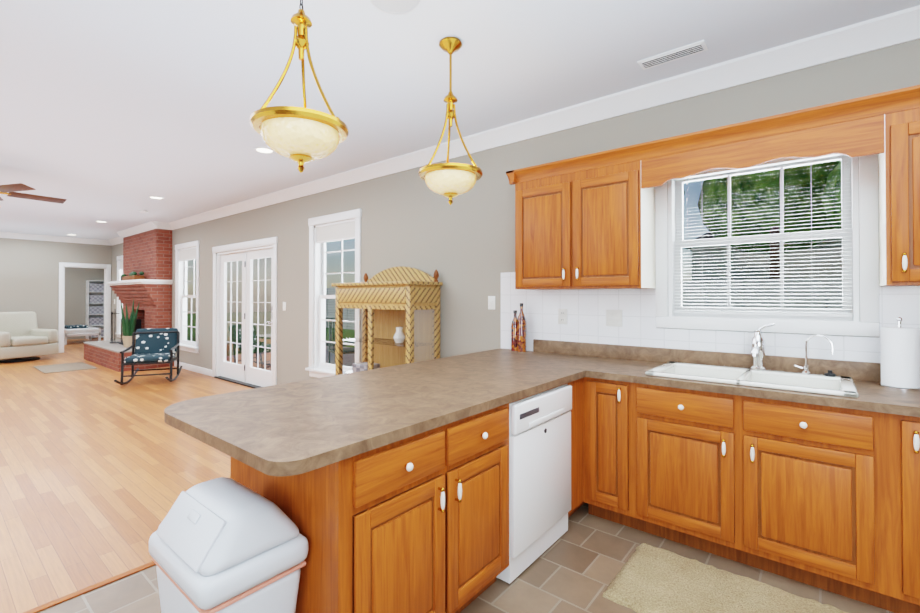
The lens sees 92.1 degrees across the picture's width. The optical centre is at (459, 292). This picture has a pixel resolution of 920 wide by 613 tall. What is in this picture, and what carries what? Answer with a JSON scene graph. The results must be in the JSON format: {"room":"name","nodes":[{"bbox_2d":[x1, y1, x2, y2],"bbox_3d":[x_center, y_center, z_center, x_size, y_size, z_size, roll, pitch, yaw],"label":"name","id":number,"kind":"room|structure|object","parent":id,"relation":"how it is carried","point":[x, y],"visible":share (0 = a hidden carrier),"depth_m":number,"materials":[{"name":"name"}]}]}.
{"room":"kitchen and living room","nodes":[
{"label":"kitchen and living room","id":0,"kind":"room"},
{"bbox_2d":[0,238,111,342],"bbox_3d":[-11.327,0.045,8.596,0.150,2.780,7.350,0,-1,39],"label":"wall","id":1,"kind":"structure","parent":0,"point":[29,275],"depth_m":10.34,"materials":[{"name":"beige paint"}]},
{"bbox_2d":[58,262,110,352],"bbox_3d":[-9.326,0.373,11.035,0.170,2.168,1.001,0,-1,39],"label":"door frame","id":2,"kind":"structure","parent":1,"relation":"attached to","point":[107,302],"depth_m":10.95,"materials":[{"name":"white paint"}]},
{"bbox_2d":[64,267,103,338],"bbox_3d":[-13.211,0.084,12.934,0.150,2.780,5.400,0,-1,39],"label":"wall","id":3,"kind":"structure","parent":0,"point":[76,279],"depth_m":14.10,"materials":[{"name":"beige paint"}]},
{"bbox_2d":[0,337,253,612],"bbox_3d":[-8.118,1.469,6.744,15.850,0.100,8.550,0,-1,39],"label":"floor","id":4,"kind":"structure","parent":0,"point":[101,470],"depth_m":3.50,"materials":[{"name":"laminate"}]},
{"bbox_2d":[0,311,58,362],"bbox_3d":[-9.340,0.933,9.375,1.004,1.016,0.980,0,-1,21],"label":"armchair","id":5,"kind":"object","parent":4,"relation":"on","point":[23,338],"visible":1,"depth_m":9.39,"materials":[{"name":"white fabric"}]},
{"bbox_2d":[33,362,96,373],"bbox_3d":[-7.497,1.427,8.418,1.200,0.012,0.730,0,-1,39],"label":"mat","id":6,"kind":"object","parent":4,"relation":"on","point":[56,368],"visible":1,"depth_m":8.37,"materials":[{"name":"fabric"}]},
{"bbox_2d":[64,325,100,344],"bbox_3d":[-11.176,1.225,13.008,1.100,0.500,0.800,0,-1,39],"label":"bench","id":7,"kind":"object","parent":4,"relation":"on","point":[77,330],"visible":0.88,"depth_m":12.75,"materials":[{"name":"white paint"}]},
{"bbox_2d":[23,561,155,612],"bbox_3d":[-2.304,1.367,1.333,0.040,0.006,7.199,0,-1,39],"label":"threshold strip","id":8,"kind":"object","parent":4,"relation":"on","point":[86,589],"depth_m":2.05,"materials":[{"name":"brown wood"}]},
{"bbox_2d":[85,280,103,338],"bbox_3d":[-11.683,0.557,14.433,0.318,1.860,0.700,0,-1,39],"label":"bookcase","id":9,"kind":"object","parent":4,"relation":"on","point":[94,303],"visible":0.5,"depth_m":14.27,"materials":[{"name":"white paint"}]},
{"bbox_2d":[83,229,173,371],"bbox_3d":[-6.834,0.050,9.102,2.600,2.779,0.888,0,-1,39],"label":"fireplace","id":10,"kind":"object","parent":4,"relation":"on","point":[148,254],"visible":0.75,"depth_m":8.69,"materials":[{"name":"red brick"}]},
{"bbox_2d":[109,309,118,342],"bbox_3d":[-7.277,0.712,9.360,0.180,0.719,0.180,0,-1,39],"label":"fireplace tools","id":11,"kind":"object","parent":10,"relation":"on","point":[111,339],"visible":1,"depth_m":9.35,"materials":[{"name":"black metal"}]},
{"bbox_2d":[118,319,140,344],"bbox_3d":[-6.744,0.809,9.071,0.590,0.519,0.245,0,-1,39],"label":"fireplace insert","id":12,"kind":"object","parent":10,"relation":"in","point":[138,324],"visible":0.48,"depth_m":8.98,"materials":[{"name":"black metal"}]},
{"bbox_2d":[120,299,138,346],"bbox_3d":[-6.429,0.592,8.636,0.280,0.944,0.310,0,-1,39],"label":"snake plant","id":13,"kind":"object","parent":10,"relation":"on","point":[128,327],"visible":0.92,"depth_m":8.56,"materials":[{"name":"plant"}]},
{"bbox_2d":[121,271,144,280],"bbox_3d":[-6.707,-0.326,9.047,1.050,0.178,0.205,0,-1,39],"label":"planter","id":14,"kind":"object","parent":10,"relation":"on","point":[133,276],"visible":0.92,"depth_m":8.77,"materials":[{"name":"brown wood"}]},
{"bbox_2d":[114,328,181,384],"bbox_3d":[-4.917,1.012,7.076,0.672,0.820,1.175,0,-1,-23],"label":"rocking chair","id":15,"kind":"object","parent":4,"relation":"on","point":[155,345],"visible":1,"depth_m":7.25,"materials":[{"name":"blue fabric"}]},
{"bbox_2d":[331,266,442,374],"bbox_3d":[-0.750,0.567,4.406,1.160,1.662,0.435,0,-1,39],"label":"curio cabinet","id":16,"kind":"object","parent":4,"relation":"on","point":[399,306],"visible":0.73,"depth_m":4.27,"materials":[{"name":"brown wood"}]},
{"bbox_2d":[0,0,919,239],"bbox_3d":[-6.005,-1.437,5.049,21.300,0.120,8.550,0,-1,39],"label":"ceiling","id":17,"kind":"structure","parent":0,"point":[115,114],"depth_m":2.86,"materials":[{"name":"paint"}]},
{"bbox_2d":[0,183,66,203],"bbox_3d":[-5.043,-1.114,4.747,1.286,0.530,1.265,0,-1,39],"label":"ceiling fan","id":18,"kind":"object","parent":17,"relation":"hanging from","point":[11,189],"visible":1,"depth_m":4.90,"materials":[{"name":"brown wood"}]},
{"bbox_2d":[149,196,163,198],"bbox_3d":[-4.377,-1.360,6.399,0.190,0.008,0.190,0,-1,39],"label":"recessed light","id":19,"kind":"object","parent":17,"relation":"in","point":[154,197],"visible":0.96,"depth_m":6.38,"materials":[{"name":"white paint"}]},
{"bbox_2d":[254,147,274,153],"bbox_3d":[-1.903,-1.379,4.321,0.190,0.008,0.190,0,-1,39],"label":"recessed light","id":20,"kind":"object","parent":17,"relation":"in","point":[265,150],"visible":1,"depth_m":4.32,"materials":[{"name":"white paint"}]},
{"bbox_2d":[250,0,348,172],"bbox_3d":[-0.619,-0.934,1.730,0.360,0.944,0.360,0,-1,39],"label":"pendant light","id":21,"kind":"object","parent":17,"relation":"hanging from","point":[300,136],"visible":1,"depth_m":1.65,"materials":[{"name":"gold metal"}]},
{"bbox_2d":[370,0,419,14],"bbox_3d":[-0.312,-1.397,2.110,0.244,0.010,0.244,0,-1,39],"label":"ceiling speaker","id":22,"kind":"object","parent":17,"relation":"attached to","point":[397,7],"visible":1,"depth_m":2.16},
{"bbox_2d":[418,37,482,204],"bbox_3d":[-0.053,-0.942,2.488,0.360,0.914,0.360,0,-1,39],"label":"pendant light","id":23,"kind":"object","parent":17,"relation":"hanging from","point":[449,180],"visible":1,"depth_m":2.43,"materials":[{"name":"gold metal"}]},
{"bbox_2d":[637,40,707,69],"bbox_3d":[1.249,-1.392,2.618,0.360,0.012,0.120,0,-1,39],"label":"ceiling vent","id":24,"kind":"object","parent":17,"relation":"in","point":[676,54],"visible":1,"depth_m":2.60,"materials":[{"name":"white metal"}]},
{"bbox_2d":[37,503,893,612],"bbox_3d":[-0.191,1.405,-0.387,5.450,0.100,7.500,0,-1,39],"label":"floor","id":25,"kind":"structure","parent":0,"point":[577,566],"depth_m":2.10,"materials":[{"name":"tile"}]},
{"bbox_2d":[149,477,308,612],"bbox_3d":[-0.737,1.003,1.409,0.438,0.734,0.323,0,-1,39],"label":"trash bin","id":26,"kind":"object","parent":25,"relation":"on","point":[223,545],"visible":1,"depth_m":1.30,"materials":[{"name":"plastic"}]},
{"bbox_2d":[230,400,517,612],"bbox_3d":[-0.342,0.941,1.930,0.746,0.870,0.948,0,-1,39],"label":"base cabinet","id":27,"kind":"object","parent":25,"relation":"on","point":[418,523],"depth_m":1.56,"materials":[{"name":"brown wood"}]},
{"bbox_2d":[164,355,587,475],"bbox_3d":[-0.267,0.488,2.236,1.030,0.039,1.920,0,-1,39],"label":"countertop","id":28,"kind":"structure","parent":27,"relation":"on","point":[295,428],"depth_m":1.79,"materials":[{"name":"laminate"}]},
{"bbox_2d":[497,384,571,583],"bbox_3d":[0.210,0.955,2.496,0.636,0.852,0.616,0,-1,39],"label":"dishwasher","id":29,"kind":"object","parent":25,"relation":"on","point":[539,466],"visible":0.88,"depth_m":2.24,"materials":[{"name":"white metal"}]},
{"bbox_2d":[519,378,584,516],"bbox_3d":[0.599,0.951,3.098,0.719,0.870,0.797,0,-1,39],"label":"base cabinet","id":30,"kind":"object","parent":25,"relation":"on","point":[577,385],"depth_m":2.65,"materials":[{"name":"brown wood"}]},
{"bbox_2d":[583,377,678,535],"bbox_3d":[1.085,0.949,2.820,0.383,0.870,0.617,0,-1,39],"label":"base cabinet","id":31,"kind":"object","parent":25,"relation":"on","point":[631,430],"depth_m":2.53,"materials":[{"name":"brown wood"}]},
{"bbox_2d":[602,543,847,612],"bbox_3d":[1.394,1.358,1.750,1.497,0.032,0.563,0,-1,39],"label":"kitchen rug","id":32,"kind":"object","parent":25,"relation":"on","point":[649,579],"visible":0.98,"depth_m":2.00,"materials":[{"name":"beige fabric"}]},
{"bbox_2d":[843,408,919,612],"bbox_3d":[2.179,0.941,1.929,0.711,0.870,0.617,0,-1,39],"label":"base cabinet","id":33,"kind":"object","parent":25,"relation":"on","point":[883,449],"depth_m":1.88,"materials":[{"name":"brown wood"}]},
{"bbox_2d":[463,339,919,416],"bbox_3d":[1.474,0.440,2.498,3.400,0.139,0.634,0,-1,39],"label":"countertop","id":34,"kind":"structure","parent":33,"relation":"on","point":[624,363],"depth_m":2.54,"materials":[{"name":"laminate"}]},
{"bbox_2d":[511,303,525,351],"bbox_3d":[0.476,0.285,3.615,0.139,0.390,0.082,0,-1,39],"label":"oil bottles","id":35,"kind":"object","parent":34,"relation":"on","point":[518,334],"visible":1,"depth_m":3.57,"materials":[{"name":"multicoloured glass"}]},
{"bbox_2d":[645,361,857,397],"bbox_3d":[1.558,0.550,2.426,0.900,0.205,0.518,0,-1,39],"label":"sink","id":36,"kind":"object","parent":34,"relation":"in","point":[844,386],"visible":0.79,"depth_m":2.42,"materials":[{"name":"ceramic"}]},
{"bbox_2d":[750,323,774,370],"bbox_3d":[1.694,0.311,2.498,0.122,0.275,0.230,0,-1,39],"label":"faucet","id":37,"kind":"object","parent":34,"relation":"on","point":[757,346],"visible":1,"depth_m":2.54,"materials":[{"name":"silver metal"}]},
{"bbox_2d":[795,334,835,376],"bbox_3d":[1.923,0.338,2.406,0.175,0.220,0.051,0,-1,39],"label":"filter faucet","id":38,"kind":"object","parent":34,"relation":"on","point":[808,372],"visible":1,"depth_m":2.41,"materials":[{"name":"silver metal"}]},
{"bbox_2d":[879,317,919,391],"bbox_3d":[2.134,0.294,2.154,0.150,0.345,0.150,0,-1,39],"label":"paper towel","id":39,"kind":"object","parent":34,"relation":"on","point":[900,357],"visible":1,"depth_m":2.10,"materials":[{"name":"white paper"}]},
{"bbox_2d":[111,39,919,384],"bbox_3d":[-2.388,0.023,6.153,17.100,2.780,0.150,0,-1,39],"label":"wall","id":40,"kind":"structure","parent":0,"point":[463,245],"depth_m":4.09,"materials":[{"name":"beige paint"}]},
{"bbox_2d":[115,255,122,337],"bbox_3d":[-8.083,0.111,10.751,1.088,2.007,0.210,0,-1,39],"label":"window","id":41,"kind":"structure","parent":40,"relation":"in","point":[119,272],"depth_m":10.99,"materials":[{"name":"white paint"}]},
{"bbox_2d":[175,240,199,353],"bbox_3d":[-5.028,0.089,8.263,1.128,2.007,0.210,0,-1,39],"label":"window","id":42,"kind":"structure","parent":40,"relation":"in","point":[185,253],"depth_m":8.45,"materials":[{"name":"white paint"}]},
{"bbox_2d":[174,361,211,375],"bbox_3d":[-4.843,1.375,8.035,1.760,0.110,0.014,0,-1,39],"label":"baseboard","id":43,"kind":"structure","parent":40,"relation":"attached to","point":[198,369],"depth_m":7.93,"materials":[{"name":"white paint"}]},
{"bbox_2d":[212,237,277,387],"bbox_3d":[-3.312,0.327,6.884,2.090,2.185,0.180,0,-1,39],"label":"french door","id":44,"kind":"structure","parent":40,"relation":"in","point":[244,350],"depth_m":6.85,"materials":[{"name":"white paint"}]},
{"bbox_2d":[305,209,361,377],"bbox_3d":[-1.488,0.063,5.381,1.058,2.007,0.210,0,-1,39],"label":"window","id":45,"kind":"structure","parent":40,"relation":"in","point":[341,230],"depth_m":5.57,"materials":[{"name":"white paint"}]},
{"bbox_2d":[0,5,919,245],"bbox_3d":[-4.708,-1.330,3.315,16.800,0.125,7.200,0,-1,39],"label":"crown molding","id":46,"kind":"structure","parent":40,"relation":"attached to","point":[892,29],"depth_m":3.10,"materials":[{"name":"white paint"}]},
{"bbox_2d":[488,296,494,309],"bbox_3d":[0.275,0.093,3.880,0.075,0.118,0.012,0,-1,39],"label":"light switch","id":47,"kind":"object","parent":40,"relation":"attached to","point":[491,302],"visible":1,"depth_m":3.88,"materials":[{"name":"white plastic"}]},
{"bbox_2d":[510,143,657,289],"bbox_3d":[0.871,-0.468,3.187,0.925,0.890,0.337,0,-1,39],"label":"upper cabinet","id":48,"kind":"object","parent":40,"relation":"attached to","point":[585,221],"depth_m":2.99,"materials":[{"name":"brown wood"}]},
{"bbox_2d":[501,272,919,362],"bbox_3d":[1.671,0.163,2.742,3.400,0.680,0.012,0,-1,39],"label":"tile backsplash","id":49,"kind":"structure","parent":40,"relation":"attached to","point":[586,314],"depth_m":3.07,"materials":[{"name":"white tile"}]},
{"bbox_2d":[558,309,566,323],"bbox_3d":[0.796,0.189,3.441,0.075,0.118,0.008,0,-1,39],"label":"electrical outlet","id":50,"kind":"object","parent":49,"relation":"attached to","point":[562,316],"visible":1,"depth_m":3.44,"materials":[{"name":"white plastic"}]},
{"bbox_2d":[606,310,621,326],"bbox_3d":[1.106,0.187,3.188,0.118,0.118,0.008,0,-1,39],"label":"electrical outlet","id":51,"kind":"object","parent":49,"relation":"attached to","point":[613,317],"visible":1,"depth_m":3.18,"materials":[{"name":"white plastic"}]},
{"bbox_2d":[655,154,879,336],"bbox_3d":[1.805,-0.327,2.725,1.105,1.130,0.178,0,-1,39],"label":"kitchen window","id":52,"kind":"structure","parent":40,"relation":"in","point":[858,232],"depth_m":2.61,"materials":[{"name":"white paint"}]},
{"bbox_2d":[874,85,919,285],"bbox_3d":[2.311,-0.479,2.014,0.577,0.890,0.337,0,-1,39],"label":"upper cabinet","id":53,"kind":"object","parent":40,"relation":"attached to","point":[897,112],"depth_m":2.04,"materials":[{"name":"brown wood"}]},
{"label":"outside","id":54,"kind":"structure","parent":0,"visible":0},
{"bbox_2d":[187,314,354,347],"bbox_3d":[16.244,1.809,29.656,70.000,0.130,59.849,0,-1,39],"label":"lawn","id":55,"kind":"structure","parent":54,"point":[348,334],"depth_m":18.04,"materials":[{"name":"green plant"}]},
{"bbox_2d":[325,346,354,366],"bbox_3d":[-1.953,1.504,8.495,7.500,0.100,4.048,0,-1,39],"label":"patio","id":56,"kind":"structure","parent":55,"relation":"on","point":[351,361],"depth_m":9.81,"materials":[{"name":"grey concrete"}]},
{"bbox_2d":[325,318,354,345],"bbox_3d":[-2.442,0.981,8.929,0.540,0.954,0.540,0,-1,19],"label":"outdoor chair","id":57,"kind":"object","parent":56,"relation":"on","point":[326,344],"depth_m":8.72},
{"bbox_2d":[328,321,354,362],"bbox_3d":[-1.968,0.971,7.769,0.540,0.954,0.540,0,-1,-31],"label":"outdoor chair","id":58,"kind":"object","parent":56,"relation":"on","point":[349,351],"depth_m":7.72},
{"bbox_2d":[325,277,842,329],"bbox_3d":[7.228,0.632,9.880,45.000,1.870,0.080,0,-1,39],"label":"fence","id":59,"kind":"object","parent":55,"relation":"on","point":[331,303],"depth_m":10.20,"materials":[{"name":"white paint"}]},
{"bbox_2d":[685,232,841,308],"bbox_3d":[16.014,-1.525,17.524,11.800,6.320,7.600,0,-1,39],"label":"neighbouring house","id":60,"kind":"structure","parent":55,"relation":"on","point":[707,253],"depth_m":16.83,"materials":[{"name":"white"}]},
{"bbox_2d":[697,160,840,278],"bbox_3d":[8.752,-2.408,12.085,4.384,7.988,5.431,0,-1,39],"label":"tree","id":61,"kind":"object","parent":55,"relation":"on","point":[797,185],"depth_m":11.37,"materials":[{"name":"green plant"}]},
{"bbox_2d":[822,161,841,228],"bbox_3d":[10.252,-1.926,8.722,4.884,6.964,4.190,0,-1,39],"label":"tree","id":62,"kind":"object","parent":55,"relation":"on","point":[833,183],"depth_m":9.40,"materials":[{"name":"green plant"}]}
]}

